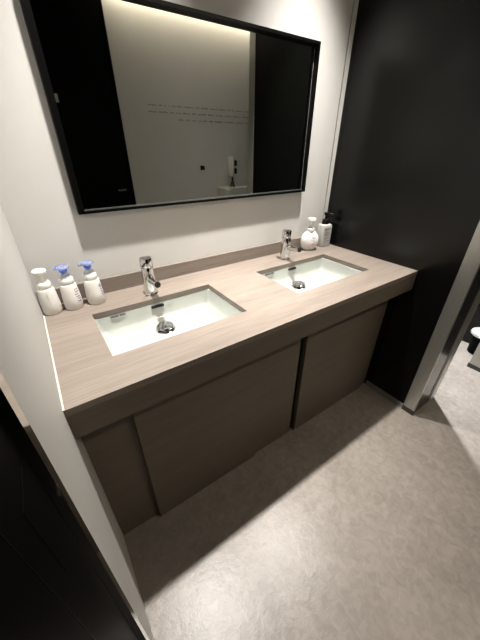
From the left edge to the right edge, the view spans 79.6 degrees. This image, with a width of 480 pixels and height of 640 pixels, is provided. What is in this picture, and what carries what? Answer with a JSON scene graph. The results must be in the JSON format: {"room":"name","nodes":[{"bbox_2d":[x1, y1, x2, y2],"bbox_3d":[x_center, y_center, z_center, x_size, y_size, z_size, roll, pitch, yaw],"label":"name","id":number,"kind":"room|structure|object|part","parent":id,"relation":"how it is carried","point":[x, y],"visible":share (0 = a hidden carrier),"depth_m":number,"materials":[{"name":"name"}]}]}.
{"room":"public restroom","nodes":[
{"label":"public restroom","id":0,"kind":"room"},
{"bbox_2d":[0,204,153,639],"bbox_3d":[-0.222,0.028,0.118,0.120,2.450,2.000,-19,36,-29],"label":"wall","id":1,"kind":"structure","parent":0,"point":[26,363],"depth_m":0.56,"materials":[{"name":"white paint"}]},
{"bbox_2d":[0,372,149,639],"bbox_3d":[-0.010,0.327,-0.059,0.122,2.120,0.976,-19,36,-29],"label":"door","id":2,"kind":"structure","parent":1,"relation":"in","point":[56,583],"depth_m":0.29,"materials":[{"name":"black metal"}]},
{"bbox_3d":[-0.220,0.222,0.358,0.002,0.040,0.017,-19,36,-29],"label":"strike plate","id":3,"kind":"part","parent":2,"relation":"part of","materials":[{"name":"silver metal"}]},
{"bbox_2d":[0,0,353,347],"bbox_3d":[0.543,-0.897,1.663,3.420,2.450,0.100,-19,36,-29],"label":"wall","id":4,"kind":"structure","parent":0,"point":[37,202],"depth_m":1.10,"materials":[{"name":"white paint"}]},
{"bbox_2d":[36,237,301,303],"bbox_3d":[-0.119,-0.290,1.417,1.496,0.061,0.012,-19,36,-29],"label":"backsplash","id":5,"kind":"structure","parent":4,"relation":"attached to","point":[131,279],"depth_m":1.34,"materials":[{"name":"brown wood"}]},
{"bbox_2d":[19,0,320,214],"bbox_3d":[-0.113,-0.777,1.116,1.088,0.585,0.029,-19,36,-29],"label":"wall mirror","id":6,"kind":"object","parent":4,"relation":"attached to","point":[152,103],"visible":1,"depth_m":1.03,"materials":[{"name":"black mirror"}]},
{"bbox_2d":[42,244,417,438],"bbox_3d":[0.060,-0.102,1.256,1.526,0.100,0.600,-19,36,-29],"label":"countertop","id":7,"kind":"structure","parent":4,"relation":"attached to","point":[98,389],"depth_m":0.96,"materials":[{"name":"brown wood"}]},
{"bbox_2d":[31,268,62,315],"bbox_3d":[-0.673,-0.099,1.000,0.062,0.160,0.062,-19,36,-29],"label":"soap bottle","id":8,"kind":"object","parent":7,"relation":"on","point":[50,303],"visible":1,"depth_m":0.99,"materials":[{"name":"plastic"}]},
{"bbox_2d":[51,264,83,309],"bbox_3d":[-0.615,-0.118,1.032,0.063,0.161,0.062,-27,40,-37],"label":"soap bottle","id":9,"kind":"object","parent":7,"relation":"on","point":[70,293],"visible":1,"depth_m":1.02,"materials":[{"name":"plastic"}]},
{"bbox_2d":[78,260,105,304],"bbox_3d":[-0.550,-0.140,1.068,0.062,0.161,0.063,17,35,26],"label":"soap bottle","id":10,"kind":"object","parent":7,"relation":"on","point":[94,291],"visible":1,"depth_m":1.05,"materials":[{"name":"plastic"}]},
{"bbox_2d":[139,256,160,295],"bbox_3d":[-0.343,-0.159,1.112,0.061,0.148,0.133,-19,36,-29],"label":"faucet","id":11,"kind":"object","parent":7,"relation":"on","point":[150,285],"visible":1,"depth_m":1.11,"materials":[{"name":"silver metal"}]},
{"bbox_3d":[-0.363,-0.223,1.110,0.048,0.036,0.048,-19,36,-29],"label":"handle","id":12,"kind":"part","parent":11,"relation":"part of","materials":[{"name":"silver metal"}]},
{"bbox_3d":[-0.332,-0.145,1.104,0.025,0.036,0.093,-19,36,-29],"label":"spout","id":13,"kind":"part","parent":11,"relation":"part of","materials":[{"name":"silver metal"}]},
{"bbox_2d":[94,289,241,355],"bbox_3d":[-0.250,0.041,1.075,0.530,0.114,0.347,-19,36,-29],"label":"basin","id":14,"kind":"object","parent":7,"relation":"in","point":[128,330],"visible":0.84,"depth_m":1.14,"materials":[{"name":"white ceramic"}]},
{"bbox_2d":[279,229,300,259],"bbox_3d":[0.260,-0.378,1.480,0.061,0.148,0.133,-19,36,-29],"label":"faucet","id":15,"kind":"object","parent":7,"relation":"on","point":[286,247],"visible":1,"depth_m":1.48,"materials":[{"name":"silver metal"}]},
{"bbox_3d":[0.240,-0.442,1.478,0.048,0.036,0.048,-19,36,-29],"label":"handle","id":16,"kind":"part","parent":15,"relation":"part of","materials":[{"name":"silver metal"}]},
{"bbox_3d":[0.271,-0.364,1.472,0.025,0.036,0.093,-19,36,-29],"label":"spout","id":17,"kind":"part","parent":15,"relation":"part of","materials":[{"name":"silver metal"}]},
{"bbox_2d":[300,217,317,249],"bbox_3d":[0.399,-0.488,1.634,0.107,0.178,0.067,-6,32,-11],"label":"soap bottle","id":18,"kind":"object","parent":7,"relation":"on","point":[309,239],"visible":1,"depth_m":1.62,"materials":[{"name":"white plastic"}]},
{"bbox_2d":[261,258,362,292],"bbox_3d":[0.352,-0.171,1.430,0.530,0.114,0.347,-19,36,-29],"label":"basin","id":19,"kind":"object","parent":7,"relation":"in","point":[302,277],"visible":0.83,"depth_m":1.54,"materials":[{"name":"white ceramic"}]},
{"bbox_2d":[317,212,333,246],"bbox_3d":[0.501,-0.535,1.699,0.071,0.192,0.063,-16,34,-24],"label":"soap bottle","id":20,"kind":"object","parent":7,"relation":"on","point":[324,229],"visible":0.98,"depth_m":1.69,"materials":[{"name":"grey plastic"}]},
{"bbox_2d":[323,0,358,217],"bbox_3d":[0.509,-1.195,1.382,0.030,1.650,0.006,-19,36,-29],"label":"trim","id":21,"kind":"structure","parent":4,"relation":"attached to","point":[355,3],"depth_m":1.44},
{"bbox_2d":[123,340,479,639],"bbox_3d":[0.939,0.691,1.447,3.900,0.050,2.000,-19,36,-29],"label":"floor","id":22,"kind":"structure","parent":0,"point":[361,520],"depth_m":1.13,"materials":[{"name":"stone"}]},
{"bbox_2d":[81,300,387,534],"bbox_3d":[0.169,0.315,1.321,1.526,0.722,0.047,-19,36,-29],"label":"vanity cabinet","id":23,"kind":"object","parent":22,"relation":"on","point":[147,462],"visible":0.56,"depth_m":1.17,"materials":[{"name":"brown wood"}]},
{"bbox_3d":[-0.132,0.432,1.131,0.483,0.708,0.020,-19,36,-29],"label":"access panel","id":24,"kind":"part","parent":23,"relation":"part of","materials":[{"name":"grey wood"}]},
{"bbox_3d":[0.163,0.325,1.310,0.236,0.708,0.010,-19,36,-29],"label":"panel","id":25,"kind":"part","parent":23,"relation":"part of","materials":[{"name":"grey wood"}]},
{"bbox_3d":[0.519,0.201,1.519,0.568,0.708,0.027,-19,36,-29],"label":"access panel","id":26,"kind":"part","parent":23,"relation":"part of","materials":[{"name":"grey wood"}]},
{"bbox_2d":[467,327,479,353],"bbox_3d":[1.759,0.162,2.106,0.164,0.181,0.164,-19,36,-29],"label":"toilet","id":27,"kind":"object","parent":22,"relation":"on","point":[474,342],"visible":0.88,"depth_m":2.09,"materials":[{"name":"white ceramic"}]},
{"bbox_3d":[1.759,0.098,2.067,0.164,0.031,0.164,-19,36,-29],"label":"bin lid","id":28,"kind":"part","parent":27,"relation":"part of","materials":[{"name":"white ceramic"}]},
{"bbox_2d":[467,363,479,371],"bbox_3d":[1.630,0.319,1.991,0.056,0.030,0.081,-19,36,-29],"label":"trim","id":29,"kind":"structure","parent":22,"relation":"on","point":[469,365],"depth_m":1.98,"materials":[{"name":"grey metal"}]},
{"bbox_2d":[327,0,479,403],"bbox_3d":[0.849,-0.719,1.366,0.238,2.450,0.817,-19,36,-29],"label":"wall","id":30,"kind":"structure","parent":0,"point":[405,191],"depth_m":1.28,"materials":[{"name":"black paint"}]},
{"bbox_2d":[365,380,402,407],"bbox_3d":[0.879,0.450,1.765,0.003,0.035,0.245,-19,36,-29],"label":"baseboard","id":31,"kind":"structure","parent":30,"relation":"attached to","point":[377,389],"depth_m":1.76,"materials":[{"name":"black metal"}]},
{"bbox_2d":[401,405,415,414],"bbox_3d":[0.971,0.515,1.661,0.022,0.032,0.065,-19,36,-29],"label":"trim","id":32,"kind":"structure","parent":30,"relation":"attached to","point":[404,407],"depth_m":1.65,"materials":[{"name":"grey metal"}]},
{"bbox_2d":[403,221,479,411],"bbox_3d":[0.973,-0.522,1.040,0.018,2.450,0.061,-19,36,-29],"label":"trim","id":33,"kind":"structure","parent":30,"relation":"attached to","point":[470,265],"depth_m":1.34,"materials":[{"name":"silver metal"}]},
{"bbox_2d":[427,290,479,401],"bbox_3d":[1.121,-0.557,1.098,0.008,2.450,0.007,-19,36,-29],"label":"trim","id":34,"kind":"structure","parent":30,"relation":"attached to","point":[479,290],"depth_m":1.50,"materials":[{"name":"silver metal"}]},
{"bbox_2d":[428,293,479,401],"bbox_3d":[1.159,-0.570,1.119,0.065,2.450,0.009,-19,36,-29],"label":"trim","id":35,"kind":"structure","parent":30,"relation":"attached to","point":[477,301],"depth_m":1.53,"materials":[{"name":"silver metal"}]},
{"bbox_2d":[462,303,479,342],"bbox_3d":[1.997,-0.754,1.428,0.095,2.450,2.000,-19,36,-29],"label":"wall","id":36,"kind":"structure","parent":0,"point":[475,322],"depth_m":2.19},
{"bbox_3d":[1.861,-0.398,1.175,0.037,2.100,0.735,-19,36,-29],"label":"wall partition","id":37,"kind":"structure","parent":0,"visible":0},
{"bbox_2d":[469,343,479,367],"bbox_3d":[1.631,-0.582,1.451,0.050,2.070,0.075,-19,36,-29],"label":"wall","id":38,"kind":"structure","parent":37,"relation":"attached to","point":[475,360],"depth_m":1.95,"materials":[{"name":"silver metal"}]}
]}

